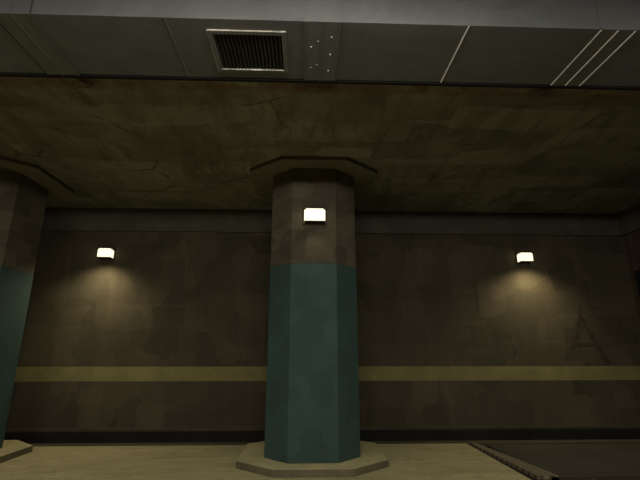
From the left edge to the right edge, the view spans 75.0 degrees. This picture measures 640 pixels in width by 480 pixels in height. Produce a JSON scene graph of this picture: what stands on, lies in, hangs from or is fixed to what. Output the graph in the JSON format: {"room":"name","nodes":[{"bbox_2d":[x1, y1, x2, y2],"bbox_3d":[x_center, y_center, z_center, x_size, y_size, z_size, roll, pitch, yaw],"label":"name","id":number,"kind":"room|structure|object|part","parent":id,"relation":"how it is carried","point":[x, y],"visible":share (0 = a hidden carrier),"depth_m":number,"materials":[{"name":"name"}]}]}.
{"room":"parking garage","nodes":[
{"label":"parking garage","id":0,"kind":"room"},
{"bbox_2d":[0,443,530,479],"bbox_3d":[-4.555,2.258,1.524,15.040,0.300,12.440,1,-15,-2],"label":"floor","id":1,"kind":"structure","parent":0,"point":[459,461],"depth_m":6.28,"materials":[{"name":"concrete"}]},
{"bbox_2d":[0,156,74,462],"bbox_3d":[-6.045,1.153,7.162,2.260,4.790,2.200,1,-15,-2],"label":"concrete column","id":2,"kind":"structure","parent":1,"relation":"on","point":[26,188],"depth_m":7.26,"materials":[{"name":"teal paint"}]},
{"bbox_3d":[-6.045,3.416,6.547,2.260,0.100,2.200,1,-15,-2],"label":"plate","id":3,"kind":"part","parent":2,"relation":"part of","materials":[{"name":"concrete"}]},
{"bbox_3d":[-6.045,-1.124,7.780,2.260,0.070,2.200,1,-15,-2],"label":"cap plate","id":4,"kind":"part","parent":2,"relation":"part of","materials":[{"name":"concrete"}]},
{"bbox_2d":[236,156,388,477],"bbox_3d":[-0.129,1.207,7.361,2.260,4.790,2.200,1,-15,-2],"label":"concrete column","id":5,"kind":"structure","parent":1,"relation":"on","point":[312,417],"depth_m":6.60,"materials":[{"name":"teal paint"}]},
{"bbox_3d":[-0.129,3.470,6.746,2.260,0.100,2.200,1,-15,-2],"label":"plate","id":6,"kind":"part","parent":5,"relation":"part of","materials":[{"name":"concrete"}]},
{"bbox_3d":[-0.129,-1.070,7.980,2.260,0.070,2.200,1,-15,-2],"label":"cap plate","id":7,"kind":"part","parent":5,"relation":"part of","materials":[{"name":"concrete"}]},
{"bbox_2d":[302,206,326,225],"bbox_3d":[-0.089,-0.406,6.899,0.400,0.300,0.200,1,-15,-2],"label":"wall lamp","id":8,"kind":"object","parent":5,"relation":"attached to","point":[312,215],"visible":1,"depth_m":6.83,"materials":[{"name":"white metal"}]},
{"bbox_2d":[303,206,325,210],"bbox_3d":[-0.088,-0.520,6.919,0.380,0.038,0.180,1,-15,-2],"label":"hood","id":9,"kind":"object","parent":8,"relation":"attached to","point":[322,208],"depth_m":6.83,"materials":[{"name":"brown metal"}]},
{"bbox_2d":[475,446,536,479],"bbox_3d":[2.971,3.703,6.743,0.380,0.250,2.140,1,-15,-2],"label":"trim","id":10,"kind":"structure","parent":1,"relation":"attached to","point":[518,471],"depth_m":6.28,"materials":[{"name":"black metal"}]},
{"bbox_2d":[0,77,639,213],"bbox_3d":[-2.403,-2.508,3.394,19.380,0.300,13.400,1,-15,-2],"label":"ceiling","id":11,"kind":"structure","parent":0,"point":[116,143],"depth_m":6.48,"materials":[{"name":"concrete"}]},
{"bbox_2d":[0,0,639,90],"bbox_3d":[-2.454,-1.952,3.712,19.210,0.606,0.791,1,-15,-2],"label":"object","id":12,"kind":"structure","parent":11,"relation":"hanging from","point":[547,44],"depth_m":3.55,"materials":[{"name":"metal"}]},
{"bbox_2d":[206,29,287,72],"bbox_3d":[-0.616,-1.668,3.687,0.653,0.045,0.519,1,-15,-2],"label":"vent grille","id":13,"kind":"object","parent":12,"relation":"attached to","point":[210,33],"depth_m":3.66,"materials":[{"name":"metal"}]},
{"bbox_2d":[6,231,639,428],"bbox_3d":[-2.631,1.808,9.002,19.980,5.090,0.306,1,-15,-2],"label":"wall","id":14,"kind":"structure","parent":0,"point":[171,331],"depth_m":8.91,"materials":[{"name":"brown concrete"}]},
{"bbox_2d":[97,246,115,259],"bbox_3d":[-4.665,0.282,9.087,0.328,0.270,0.200,1,-15,-5],"label":"wall lamp","id":15,"kind":"object","parent":14,"relation":"attached to","point":[104,253],"visible":1,"depth_m":9.01,"materials":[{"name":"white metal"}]},
{"bbox_2d":[97,246,114,249],"bbox_3d":[-4.665,0.179,9.104,0.312,0.034,0.180,1,-15,-5],"label":"hood","id":16,"kind":"object","parent":15,"relation":"attached to","point":[100,247],"depth_m":9.02,"materials":[{"name":"brown metal"}]},
{"bbox_2d":[4,428,639,443],"bbox_3d":[-2.625,3.913,8.252,19.380,0.235,0.050,1,-15,-2],"label":"baseboard","id":17,"kind":"structure","parent":14,"relation":"attached to","point":[621,433],"depth_m":8.34,"materials":[{"name":"black paint"}]},
{"bbox_2d":[5,425,639,431],"bbox_3d":[-2.626,3.769,8.298,19.380,0.063,0.035,1,-15,-2],"label":"trim","id":18,"kind":"structure","parent":14,"relation":"attached to","point":[545,426],"depth_m":8.40,"materials":[{"name":"brown concrete"}]},
{"bbox_2d":[41,207,620,235],"bbox_3d":[-2.625,-0.438,9.429,19.380,0.530,0.060,1,-15,-2],"label":"trim","id":19,"kind":"structure","parent":14,"relation":"attached to","point":[55,218],"depth_m":9.50,"materials":[{"name":"concrete"}]},
{"bbox_2d":[30,439,639,446],"bbox_3d":[-2.608,3.943,7.726,19.380,0.300,0.270,1,-15,-2],"label":"trim","id":20,"kind":"structure","parent":14,"relation":"attached to","point":[605,441],"depth_m":7.90,"materials":[{"name":"brown concrete"}]},
{"bbox_2d":[515,251,532,263],"bbox_3d":[4.613,0.387,9.394,0.328,0.270,0.200,1,-15,-2],"label":"wall lamp","id":21,"kind":"object","parent":14,"relation":"attached to","point":[522,257],"visible":1,"depth_m":9.32,"materials":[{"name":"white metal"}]},
{"bbox_2d":[516,251,532,253],"bbox_3d":[4.613,0.283,9.412,0.312,0.034,0.180,1,-15,-2],"label":"hood","id":22,"kind":"object","parent":21,"relation":"attached to","point":[519,252],"depth_m":9.33,"materials":[{"name":"brown metal"}]},
{"bbox_2d":[471,443,558,479],"bbox_3d":[3.066,3.670,6.756,0.300,0.280,2.154,1,-15,-4],"label":"trim","id":23,"kind":"structure","parent":0,"point":[535,472],"depth_m":6.33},
{"bbox_2d":[487,443,639,479],"bbox_3d":[5.139,3.708,6.820,3.960,0.280,2.140,1,-15,-2],"label":"floor","id":24,"kind":"structure","parent":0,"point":[615,461],"depth_m":6.71,"materials":[{"name":"concrete"}]},
{"bbox_2d":[623,230,639,319],"bbox_3d":[7.436,0.144,2.874,0.300,5.090,13.100,1,-15,-2],"label":"wall","id":25,"kind":"structure","parent":0,"point":[631,241],"depth_m":9.37,"materials":[{"name":"brown concrete"}]},
{"bbox_2d":[617,204,639,235],"bbox_3d":[7.238,-2.066,3.436,0.100,0.530,13.040,1,-15,-2],"label":"trim","id":26,"kind":"structure","parent":25,"relation":"attached to","point":[628,219],"depth_m":9.39,"materials":[{"name":"concrete"}]},
{"bbox_2d":[634,269,639,297],"bbox_3d":[7.194,2.193,8.338,0.220,3.440,1.230,1,-15,-2],"label":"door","id":27,"kind":"structure","parent":25,"relation":"in","point":[637,272],"depth_m":9.26,"materials":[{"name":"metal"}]}
]}

